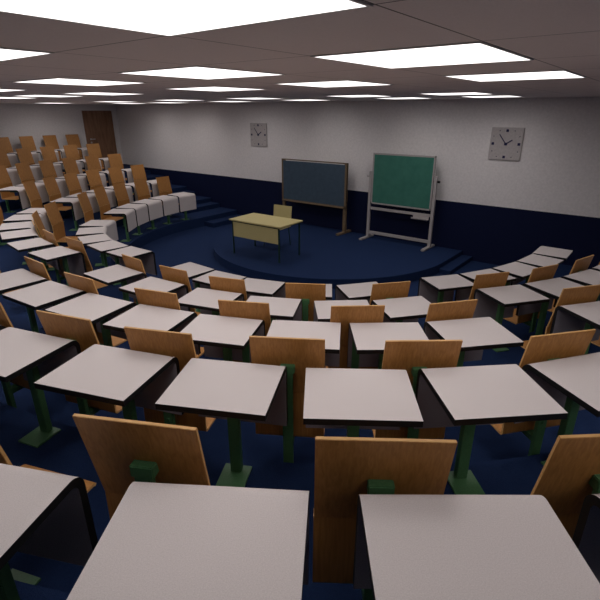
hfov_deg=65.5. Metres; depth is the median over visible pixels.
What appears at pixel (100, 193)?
chair
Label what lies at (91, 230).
desk
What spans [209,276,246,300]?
chair
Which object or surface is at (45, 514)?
desk
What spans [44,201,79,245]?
chair
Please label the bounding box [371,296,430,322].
desk
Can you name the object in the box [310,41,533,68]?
recessed light
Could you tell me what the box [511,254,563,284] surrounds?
desk
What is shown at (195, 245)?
floor
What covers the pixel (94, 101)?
recessed light
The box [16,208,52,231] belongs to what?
desk
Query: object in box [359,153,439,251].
chalkboard
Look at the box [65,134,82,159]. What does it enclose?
chair
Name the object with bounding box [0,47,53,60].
recessed light
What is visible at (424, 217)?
chalk tray
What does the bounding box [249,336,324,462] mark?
chair
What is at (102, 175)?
desk
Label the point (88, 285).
chair
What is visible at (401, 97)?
recessed light
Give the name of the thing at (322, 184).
chalkboard
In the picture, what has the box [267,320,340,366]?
desk
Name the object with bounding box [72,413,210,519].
chair
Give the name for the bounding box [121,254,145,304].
chair
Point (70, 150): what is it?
chair
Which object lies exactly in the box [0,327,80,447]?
desk
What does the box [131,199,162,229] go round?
desk
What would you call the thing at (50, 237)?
chair
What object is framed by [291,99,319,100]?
recessed light
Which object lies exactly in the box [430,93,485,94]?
diffuser
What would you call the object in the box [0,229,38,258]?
desk
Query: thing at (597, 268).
desk
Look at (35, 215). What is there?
chair
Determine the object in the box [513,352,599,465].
desk
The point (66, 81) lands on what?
recessed light
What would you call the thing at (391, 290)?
chair
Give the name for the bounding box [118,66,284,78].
recessed light
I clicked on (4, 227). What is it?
desk
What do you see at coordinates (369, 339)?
desk
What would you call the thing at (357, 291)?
desk
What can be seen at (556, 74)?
recessed light
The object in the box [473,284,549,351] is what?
desk
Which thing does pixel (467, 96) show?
diffuser
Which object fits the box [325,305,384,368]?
chair
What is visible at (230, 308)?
chair
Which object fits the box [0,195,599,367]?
floor
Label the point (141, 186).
chair
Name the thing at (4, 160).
chair
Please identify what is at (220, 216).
floor
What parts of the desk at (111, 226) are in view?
panel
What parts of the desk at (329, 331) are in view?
panel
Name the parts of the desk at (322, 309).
panel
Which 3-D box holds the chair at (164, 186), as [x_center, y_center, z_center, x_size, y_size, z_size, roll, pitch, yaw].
[-4.008,-3.149,14.264,0.490,1.179,0.470,16,27,35]
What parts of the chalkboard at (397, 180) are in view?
post, frame, post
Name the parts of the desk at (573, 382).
panel, leg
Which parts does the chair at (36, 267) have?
backrest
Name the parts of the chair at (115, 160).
backrest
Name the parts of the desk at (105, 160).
panel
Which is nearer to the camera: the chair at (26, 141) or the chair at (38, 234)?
the chair at (38, 234)
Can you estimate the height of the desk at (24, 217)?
0.750 m
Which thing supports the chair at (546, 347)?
on the floor at (488, 444)
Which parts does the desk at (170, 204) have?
panel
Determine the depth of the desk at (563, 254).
8.05 m
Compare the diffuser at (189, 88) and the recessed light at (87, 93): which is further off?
the recessed light at (87, 93)
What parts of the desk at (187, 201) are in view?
panel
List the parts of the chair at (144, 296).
backrest, seat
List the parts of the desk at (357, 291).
panel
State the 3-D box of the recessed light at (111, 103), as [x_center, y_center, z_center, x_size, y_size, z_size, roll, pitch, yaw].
[-5.513,-6.336,15.021,0.872,0.005,0.872,16,27,35]
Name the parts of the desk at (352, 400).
leg, panel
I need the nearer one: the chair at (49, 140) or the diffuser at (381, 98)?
the diffuser at (381, 98)
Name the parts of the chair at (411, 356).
seat, post, backrest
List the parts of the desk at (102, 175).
panel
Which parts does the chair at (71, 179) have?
seat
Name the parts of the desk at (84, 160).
panel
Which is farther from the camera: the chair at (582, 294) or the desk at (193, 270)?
the desk at (193, 270)
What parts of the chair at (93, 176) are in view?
backrest, seat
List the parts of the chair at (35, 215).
backrest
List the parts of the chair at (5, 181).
backrest, post, seat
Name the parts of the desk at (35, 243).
panel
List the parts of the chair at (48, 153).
backrest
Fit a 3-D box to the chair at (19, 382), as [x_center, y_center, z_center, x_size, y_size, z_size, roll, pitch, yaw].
[-2.272,0.449,3.873,0.470,1.179,0.490,11,24,24]
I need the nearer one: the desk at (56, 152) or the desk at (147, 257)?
the desk at (147, 257)
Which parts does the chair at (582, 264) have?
seat, backrest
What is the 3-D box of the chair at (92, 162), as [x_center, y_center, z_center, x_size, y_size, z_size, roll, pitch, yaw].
[-6.421,-3.978,14.867,0.490,1.179,0.470,13,25,29]
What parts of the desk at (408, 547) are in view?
panel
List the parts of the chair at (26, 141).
backrest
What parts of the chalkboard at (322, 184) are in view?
frame, post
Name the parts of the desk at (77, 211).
leg, panel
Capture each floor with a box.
[0,174,599,599]
[0,184,599,463]
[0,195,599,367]
[14,164,150,599]
[47,207,599,335]
[120,223,499,322]
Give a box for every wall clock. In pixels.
[250,123,266,146]
[488,127,524,160]
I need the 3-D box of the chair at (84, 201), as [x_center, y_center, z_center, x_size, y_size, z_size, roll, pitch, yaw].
[-5.077,-2.049,11.532,0.490,1.179,0.470,0,22,1]
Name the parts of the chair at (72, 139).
backrest, seat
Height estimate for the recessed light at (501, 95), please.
0.005 m
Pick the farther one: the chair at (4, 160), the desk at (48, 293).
the chair at (4, 160)
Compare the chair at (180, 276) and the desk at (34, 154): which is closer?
the chair at (180, 276)
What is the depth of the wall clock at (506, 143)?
9.85 m
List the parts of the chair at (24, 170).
seat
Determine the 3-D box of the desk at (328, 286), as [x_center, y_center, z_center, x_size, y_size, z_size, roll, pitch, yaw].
[0.137,0.199,6.524,0.600,0.750,0.552,1,22,3]
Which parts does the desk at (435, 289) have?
panel, leg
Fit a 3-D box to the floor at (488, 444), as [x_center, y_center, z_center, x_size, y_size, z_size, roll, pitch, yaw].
[-1.398,-0.787,8.898,16.974,0.282,10.020,16,27,35]
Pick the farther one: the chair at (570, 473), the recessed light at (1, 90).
the recessed light at (1, 90)
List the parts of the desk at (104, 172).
panel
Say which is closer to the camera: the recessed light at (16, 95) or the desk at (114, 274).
the desk at (114, 274)
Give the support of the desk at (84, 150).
on the floor at (26, 591)
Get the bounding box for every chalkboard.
[282,158,350,235]
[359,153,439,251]
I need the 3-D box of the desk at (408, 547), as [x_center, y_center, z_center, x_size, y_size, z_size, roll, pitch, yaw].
[0.494,1.072,1.442,0.600,0.750,0.552,0,22,0]
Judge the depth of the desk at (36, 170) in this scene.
13.29 m
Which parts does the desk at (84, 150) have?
panel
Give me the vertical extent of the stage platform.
0.197 m
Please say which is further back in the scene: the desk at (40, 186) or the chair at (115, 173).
the chair at (115, 173)
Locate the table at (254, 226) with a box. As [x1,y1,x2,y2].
[229,213,302,262]
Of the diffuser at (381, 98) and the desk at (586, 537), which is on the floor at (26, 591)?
the desk at (586, 537)
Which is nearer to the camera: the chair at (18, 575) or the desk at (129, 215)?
the chair at (18, 575)
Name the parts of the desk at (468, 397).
panel, leg, plate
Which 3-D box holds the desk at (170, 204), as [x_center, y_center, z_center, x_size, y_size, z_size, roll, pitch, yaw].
[-3.898,-2.573,13.408,0.552,0.750,0.600,12,25,26]
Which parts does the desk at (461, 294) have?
panel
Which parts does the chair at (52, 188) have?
backrest, seat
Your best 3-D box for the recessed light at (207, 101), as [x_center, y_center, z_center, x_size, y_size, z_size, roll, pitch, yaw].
[-1.837,-5.269,12.370,0.872,0.005,0.872,16,27,35]
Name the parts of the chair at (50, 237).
backrest, post, seat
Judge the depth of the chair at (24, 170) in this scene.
12.73 m
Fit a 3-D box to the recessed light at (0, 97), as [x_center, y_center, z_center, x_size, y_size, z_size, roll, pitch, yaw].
[-5.818,-3.997,9.212,0.872,0.005,0.872,16,27,35]
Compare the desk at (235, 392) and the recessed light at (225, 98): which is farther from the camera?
the recessed light at (225, 98)
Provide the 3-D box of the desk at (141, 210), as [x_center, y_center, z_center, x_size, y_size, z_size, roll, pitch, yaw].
[-4.358,-2.088,12.202,0.552,0.750,0.600,4,22,10]
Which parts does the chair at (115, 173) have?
backrest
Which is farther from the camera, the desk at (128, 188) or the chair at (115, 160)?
the chair at (115, 160)
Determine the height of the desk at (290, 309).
0.750 m
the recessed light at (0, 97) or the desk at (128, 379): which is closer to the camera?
the desk at (128, 379)
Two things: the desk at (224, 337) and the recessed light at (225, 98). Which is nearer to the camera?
the desk at (224, 337)
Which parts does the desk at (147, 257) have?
panel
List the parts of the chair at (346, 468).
seat, post, backrest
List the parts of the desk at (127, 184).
panel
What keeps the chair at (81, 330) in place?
on the floor at (488, 444)
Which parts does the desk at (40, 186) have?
panel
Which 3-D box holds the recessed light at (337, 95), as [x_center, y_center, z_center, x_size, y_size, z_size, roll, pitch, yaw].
[1.050,-3.608,8.245,0.872,0.005,0.872,16,27,35]
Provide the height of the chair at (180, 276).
1.179 m
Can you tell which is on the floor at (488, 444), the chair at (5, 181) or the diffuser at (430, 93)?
the chair at (5, 181)
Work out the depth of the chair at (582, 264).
6.35 m
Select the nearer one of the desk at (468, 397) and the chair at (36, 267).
the desk at (468, 397)
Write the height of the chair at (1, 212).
1.179 m
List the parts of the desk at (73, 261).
leg, panel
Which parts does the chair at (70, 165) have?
backrest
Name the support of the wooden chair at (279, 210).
on the stage platform
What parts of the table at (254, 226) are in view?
leg, modesty panel, frame, leg, leg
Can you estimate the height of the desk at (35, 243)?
0.750 m
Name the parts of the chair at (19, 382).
backrest, post, seat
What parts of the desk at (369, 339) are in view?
panel, leg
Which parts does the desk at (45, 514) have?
leg, panel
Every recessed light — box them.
[0,0,372,36]
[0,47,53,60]
[0,89,21,91]
[0,97,26,98]
[13,78,144,85]
[16,95,79,96]
[61,92,136,94]
[94,101,129,101]
[111,103,148,103]
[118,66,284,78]
[149,102,179,102]
[162,99,202,100]
[167,86,265,90]
[207,101,253,101]
[225,98,284,98]
[275,80,392,86]
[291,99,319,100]
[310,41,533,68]
[334,95,387,96]
[379,97,432,98]
[419,92,490,94]
[444,70,585,81]
[460,95,521,97]
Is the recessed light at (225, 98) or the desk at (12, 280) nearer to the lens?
the desk at (12, 280)
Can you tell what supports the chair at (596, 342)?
on the floor at (10, 259)
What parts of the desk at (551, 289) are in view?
panel, leg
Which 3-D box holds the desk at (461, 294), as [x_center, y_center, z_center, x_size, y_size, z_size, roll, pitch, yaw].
[2.773,-0.017,7.059,0.600,0.750,0.552,-10,24,-23]
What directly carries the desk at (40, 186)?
on the floor at (488, 444)
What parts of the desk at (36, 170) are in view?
panel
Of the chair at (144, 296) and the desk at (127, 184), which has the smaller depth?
the chair at (144, 296)
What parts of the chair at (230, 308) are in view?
backrest, post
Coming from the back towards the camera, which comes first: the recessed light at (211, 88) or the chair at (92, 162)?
the chair at (92, 162)
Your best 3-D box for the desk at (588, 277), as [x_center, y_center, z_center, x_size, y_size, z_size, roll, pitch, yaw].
[3.798,0.056,6.149,0.600,0.750,0.552,-12,25,-28]
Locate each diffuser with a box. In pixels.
[164,100,199,100]
[178,87,263,90]
[381,98,428,98]
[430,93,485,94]
[467,96,517,97]
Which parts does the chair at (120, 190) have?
backrest, seat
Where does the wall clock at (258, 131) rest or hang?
attached to the wall at (496, 212)
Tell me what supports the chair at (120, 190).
on the floor at (220, 216)
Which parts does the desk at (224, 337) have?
leg, panel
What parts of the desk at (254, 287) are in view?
panel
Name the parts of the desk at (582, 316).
panel, leg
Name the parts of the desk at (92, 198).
panel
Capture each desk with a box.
[0,186,30,210]
[0,221,36,264]
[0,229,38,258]
[0,269,54,332]
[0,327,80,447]
[0,463,97,599]
[2,281,94,328]
[3,214,45,253]
[6,168,21,193]
[7,152,38,163]
[7,154,17,166]
[7,238,60,269]
[9,166,42,180]
[15,182,50,204]
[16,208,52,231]
[28,246,86,285]
[30,163,62,176]
[31,150,59,161]
[34,344,183,420]
[35,179,69,197]
[45,293,136,346]
[49,198,83,230]
[53,161,82,173]
[55,149,78,157]
[55,176,88,192]
[65,193,99,212]
[67,482,308,599]
[76,159,101,183]
[76,227,108,266]
[77,148,88,159]
[77,173,106,189]
[77,234,114,266]
[79,220,117,256]
[83,264,146,301]
[85,189,116,218]
[87,240,128,284]
[98,158,110,170]
[99,171,125,196]
[103,209,136,241]
[103,304,200,354]
[104,186,133,203]
[106,246,156,274]
[116,204,148,234]
[119,277,189,311]
[121,168,133,193]
[125,182,150,200]
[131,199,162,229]
[147,180,160,196]
[148,195,178,224]
[155,358,287,486]
[167,192,195,219]
[171,262,214,312]
[178,288,243,315]
[181,314,264,361]
[192,270,247,299]
[244,278,285,297]
[247,296,301,322]
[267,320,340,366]
[303,368,422,436]
[313,300,368,321]
[326,284,331,300]
[335,282,377,303]
[347,322,428,368]
[353,494,599,599]
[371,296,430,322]
[413,364,567,494]
[417,274,473,302]
[423,317,523,366]
[454,269,515,300]
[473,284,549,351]
[491,262,537,285]
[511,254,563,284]
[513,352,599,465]
[516,277,582,335]
[532,246,572,259]
[550,301,599,354]
[553,269,599,306]
[572,494,599,582]
[591,265,599,300]
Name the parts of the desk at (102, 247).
leg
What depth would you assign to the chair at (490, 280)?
5.72 m
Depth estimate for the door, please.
17.60 m
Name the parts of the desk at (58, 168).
panel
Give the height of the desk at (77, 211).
0.750 m
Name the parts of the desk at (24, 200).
panel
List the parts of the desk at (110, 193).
panel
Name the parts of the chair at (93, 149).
backrest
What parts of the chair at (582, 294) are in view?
seat, backrest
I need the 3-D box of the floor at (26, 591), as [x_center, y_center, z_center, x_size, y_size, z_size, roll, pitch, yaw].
[-2.712,-0.661,7.127,22.100,0.282,14.300,16,27,35]
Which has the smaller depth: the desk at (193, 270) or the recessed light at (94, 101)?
the desk at (193, 270)
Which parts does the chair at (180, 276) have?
backrest, seat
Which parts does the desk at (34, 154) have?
panel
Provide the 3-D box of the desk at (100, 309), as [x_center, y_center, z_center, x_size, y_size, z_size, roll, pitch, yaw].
[-1.982,0.397,4.576,0.600,0.750,0.552,11,24,24]
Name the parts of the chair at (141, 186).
seat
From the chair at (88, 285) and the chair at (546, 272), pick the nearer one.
the chair at (88, 285)
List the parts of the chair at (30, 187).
backrest, seat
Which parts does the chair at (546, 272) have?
seat, post, backrest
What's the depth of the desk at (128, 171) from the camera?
14.78 m
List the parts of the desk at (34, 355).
leg, plate, panel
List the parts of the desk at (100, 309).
leg, panel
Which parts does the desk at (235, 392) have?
plate, leg, panel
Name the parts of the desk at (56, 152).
panel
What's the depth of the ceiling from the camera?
2.27 m
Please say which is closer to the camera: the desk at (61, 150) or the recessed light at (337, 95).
the recessed light at (337, 95)
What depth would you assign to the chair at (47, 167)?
13.46 m
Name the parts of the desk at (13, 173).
panel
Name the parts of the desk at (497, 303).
panel, leg, plate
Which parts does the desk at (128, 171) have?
panel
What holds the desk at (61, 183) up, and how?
on the floor at (488, 444)
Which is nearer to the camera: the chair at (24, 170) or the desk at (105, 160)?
the chair at (24, 170)
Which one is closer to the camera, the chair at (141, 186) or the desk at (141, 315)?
the desk at (141, 315)
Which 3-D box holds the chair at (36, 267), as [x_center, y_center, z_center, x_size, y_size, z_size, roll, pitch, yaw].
[-2.874,0.022,5.660,0.470,1.179,0.490,16,27,35]
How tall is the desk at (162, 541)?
0.750 m
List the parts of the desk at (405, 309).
panel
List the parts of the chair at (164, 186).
backrest, seat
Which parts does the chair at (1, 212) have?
seat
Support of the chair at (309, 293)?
on the floor at (220, 216)
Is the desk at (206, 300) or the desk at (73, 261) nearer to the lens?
the desk at (206, 300)
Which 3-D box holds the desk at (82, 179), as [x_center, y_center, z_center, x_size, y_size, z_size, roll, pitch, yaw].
[-6.515,-3.151,13.386,0.552,0.750,0.600,8,23,18]
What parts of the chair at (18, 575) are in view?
backrest, plate, seat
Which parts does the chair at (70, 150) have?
backrest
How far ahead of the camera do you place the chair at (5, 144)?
14.80 m
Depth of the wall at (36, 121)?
16.03 m
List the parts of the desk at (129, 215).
leg, panel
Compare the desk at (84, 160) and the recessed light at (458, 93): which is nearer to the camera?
the recessed light at (458, 93)
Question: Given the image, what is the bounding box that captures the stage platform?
[213,223,471,288]
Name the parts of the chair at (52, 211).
backrest, seat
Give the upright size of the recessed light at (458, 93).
0.005 m
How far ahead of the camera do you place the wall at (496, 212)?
11.14 m
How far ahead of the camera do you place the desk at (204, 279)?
6.87 m
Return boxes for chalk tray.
[411,214,428,220]
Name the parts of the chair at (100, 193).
backrest, seat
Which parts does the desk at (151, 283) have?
panel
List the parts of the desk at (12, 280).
leg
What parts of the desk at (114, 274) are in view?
leg, panel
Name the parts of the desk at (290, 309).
panel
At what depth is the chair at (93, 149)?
16.04 m
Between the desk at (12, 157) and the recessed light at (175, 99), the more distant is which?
the desk at (12, 157)
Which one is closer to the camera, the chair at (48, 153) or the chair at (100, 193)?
the chair at (100, 193)
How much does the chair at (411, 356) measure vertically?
1.179 m
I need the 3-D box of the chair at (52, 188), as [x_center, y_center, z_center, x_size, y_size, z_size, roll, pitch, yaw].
[-6.253,-2.607,12.190,0.490,1.179,0.470,3,22,8]
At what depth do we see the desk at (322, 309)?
5.16 m
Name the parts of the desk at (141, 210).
panel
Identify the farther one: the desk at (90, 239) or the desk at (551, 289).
the desk at (90, 239)
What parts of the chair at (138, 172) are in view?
backrest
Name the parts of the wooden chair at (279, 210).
backrest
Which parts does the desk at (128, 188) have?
panel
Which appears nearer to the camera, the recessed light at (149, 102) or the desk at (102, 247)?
the desk at (102, 247)
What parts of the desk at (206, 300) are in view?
panel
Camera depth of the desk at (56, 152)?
15.18 m
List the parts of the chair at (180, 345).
backrest, post, seat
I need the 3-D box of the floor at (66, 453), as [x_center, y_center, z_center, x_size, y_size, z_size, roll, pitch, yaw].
[-1.781,-0.856,8.340,19.466,0.282,11.265,16,27,35]
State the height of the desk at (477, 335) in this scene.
0.750 m
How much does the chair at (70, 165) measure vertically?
1.179 m
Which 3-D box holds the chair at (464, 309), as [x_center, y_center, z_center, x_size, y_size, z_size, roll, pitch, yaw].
[1.303,0.476,4.532,0.470,1.179,0.490,-5,22,-12]
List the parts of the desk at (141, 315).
panel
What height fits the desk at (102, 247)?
0.750 m
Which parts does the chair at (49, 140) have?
backrest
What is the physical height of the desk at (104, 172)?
0.750 m
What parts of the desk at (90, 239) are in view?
leg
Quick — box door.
[82,111,116,165]
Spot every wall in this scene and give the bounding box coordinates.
[0,103,122,168]
[115,97,599,268]
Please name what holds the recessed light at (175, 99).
in the ceiling
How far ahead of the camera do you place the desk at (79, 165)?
14.57 m
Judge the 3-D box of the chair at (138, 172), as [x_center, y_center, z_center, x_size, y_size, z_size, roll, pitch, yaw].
[-4.994,-3.687,14.873,0.490,1.179,0.470,16,27,35]
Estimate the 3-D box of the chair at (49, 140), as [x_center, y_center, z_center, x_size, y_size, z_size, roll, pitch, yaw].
[-8.428,-5.063,16.105,0.490,1.179,0.470,14,26,31]
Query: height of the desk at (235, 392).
0.750 m
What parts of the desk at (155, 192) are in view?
panel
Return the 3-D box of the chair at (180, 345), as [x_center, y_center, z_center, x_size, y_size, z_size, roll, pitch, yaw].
[-0.847,0.653,3.366,0.470,1.179,0.490,5,22,12]
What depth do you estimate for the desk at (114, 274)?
6.18 m
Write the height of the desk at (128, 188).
0.750 m
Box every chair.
[0,137,12,152]
[0,150,11,167]
[0,165,18,212]
[0,207,6,244]
[0,302,29,407]
[0,445,95,584]
[15,162,34,183]
[16,148,34,165]
[19,136,38,158]
[23,180,42,207]
[24,256,51,310]
[32,210,68,270]
[32,220,52,267]
[36,310,121,414]
[38,159,56,177]
[40,146,64,173]
[42,135,61,160]
[42,176,71,221]
[42,229,65,283]
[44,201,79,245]
[61,157,88,184]
[63,145,84,170]
[63,172,81,194]
[64,272,127,346]
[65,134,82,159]
[65,237,107,288]
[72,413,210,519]
[77,192,93,222]
[84,155,107,182]
[85,169,102,211]
[86,144,104,168]
[93,187,123,220]
[107,154,126,179]
[108,167,133,206]
[113,183,129,226]
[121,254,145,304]
[124,326,215,430]
[130,164,151,191]
[134,179,150,200]
[134,288,203,357]
[156,176,178,215]
[159,265,200,315]
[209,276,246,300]
[218,299,270,362]
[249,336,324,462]
[264,204,291,245]
[285,283,325,321]
[313,436,456,599]
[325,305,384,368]
[369,281,410,304]
[372,340,462,438]
[425,299,477,321]
[469,272,509,319]
[490,329,595,455]
[503,264,558,332]
[521,284,599,348]
[530,434,599,538]
[547,255,593,311]
[591,336,599,346]
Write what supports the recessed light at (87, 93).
in the ceiling
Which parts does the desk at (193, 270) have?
leg, panel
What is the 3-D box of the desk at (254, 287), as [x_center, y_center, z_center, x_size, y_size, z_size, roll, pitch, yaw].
[-0.566,0.137,6.677,0.600,0.750,0.552,7,23,17]
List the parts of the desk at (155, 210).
panel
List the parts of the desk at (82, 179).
panel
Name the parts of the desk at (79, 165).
panel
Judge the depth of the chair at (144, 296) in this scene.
4.39 m
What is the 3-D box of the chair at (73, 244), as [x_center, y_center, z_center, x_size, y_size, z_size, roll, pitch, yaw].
[-3.371,-0.464,7.595,0.470,1.179,0.490,15,26,33]
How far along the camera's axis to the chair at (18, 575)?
2.35 m
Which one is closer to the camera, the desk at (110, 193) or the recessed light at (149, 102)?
the desk at (110, 193)
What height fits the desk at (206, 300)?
0.750 m
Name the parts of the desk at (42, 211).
panel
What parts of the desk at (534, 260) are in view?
panel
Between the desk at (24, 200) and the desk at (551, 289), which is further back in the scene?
the desk at (24, 200)
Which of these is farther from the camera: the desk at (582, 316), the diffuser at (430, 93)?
the diffuser at (430, 93)
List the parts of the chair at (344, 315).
seat, post, backrest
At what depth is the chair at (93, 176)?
13.53 m
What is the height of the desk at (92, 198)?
0.750 m
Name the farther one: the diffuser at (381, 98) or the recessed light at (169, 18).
the diffuser at (381, 98)
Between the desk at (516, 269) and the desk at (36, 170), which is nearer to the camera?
the desk at (516, 269)
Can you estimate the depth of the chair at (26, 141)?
15.43 m
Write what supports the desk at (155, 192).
on the floor at (10, 259)
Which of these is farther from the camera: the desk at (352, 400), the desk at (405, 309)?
the desk at (405, 309)
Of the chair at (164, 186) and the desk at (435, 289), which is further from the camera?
the chair at (164, 186)
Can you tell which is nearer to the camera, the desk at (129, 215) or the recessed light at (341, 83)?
the recessed light at (341, 83)
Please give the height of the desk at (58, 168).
0.750 m
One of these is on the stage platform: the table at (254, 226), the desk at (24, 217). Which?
the table at (254, 226)
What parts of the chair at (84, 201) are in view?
backrest, seat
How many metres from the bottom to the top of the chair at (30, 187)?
1.179 m
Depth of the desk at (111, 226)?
10.24 m
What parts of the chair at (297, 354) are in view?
backrest, post, seat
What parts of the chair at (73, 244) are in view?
backrest, seat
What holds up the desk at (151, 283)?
on the floor at (10, 259)
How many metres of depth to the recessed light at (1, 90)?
6.10 m
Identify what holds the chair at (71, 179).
on the floor at (10, 259)
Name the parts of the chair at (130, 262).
backrest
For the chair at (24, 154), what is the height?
1.179 m
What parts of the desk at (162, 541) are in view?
panel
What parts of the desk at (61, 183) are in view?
panel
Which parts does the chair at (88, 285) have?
backrest, seat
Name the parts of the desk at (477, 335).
panel, leg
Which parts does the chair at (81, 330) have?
backrest, post, seat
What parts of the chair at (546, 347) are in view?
seat, post, backrest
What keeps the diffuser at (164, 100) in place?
attached to the recessed light at (175, 99)
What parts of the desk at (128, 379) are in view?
leg, panel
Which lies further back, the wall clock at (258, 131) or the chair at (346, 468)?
the wall clock at (258, 131)
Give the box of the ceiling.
[0,0,599,104]
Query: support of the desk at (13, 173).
on the floor at (66, 453)
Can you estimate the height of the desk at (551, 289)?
0.750 m
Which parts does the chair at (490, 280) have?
backrest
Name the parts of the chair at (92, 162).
backrest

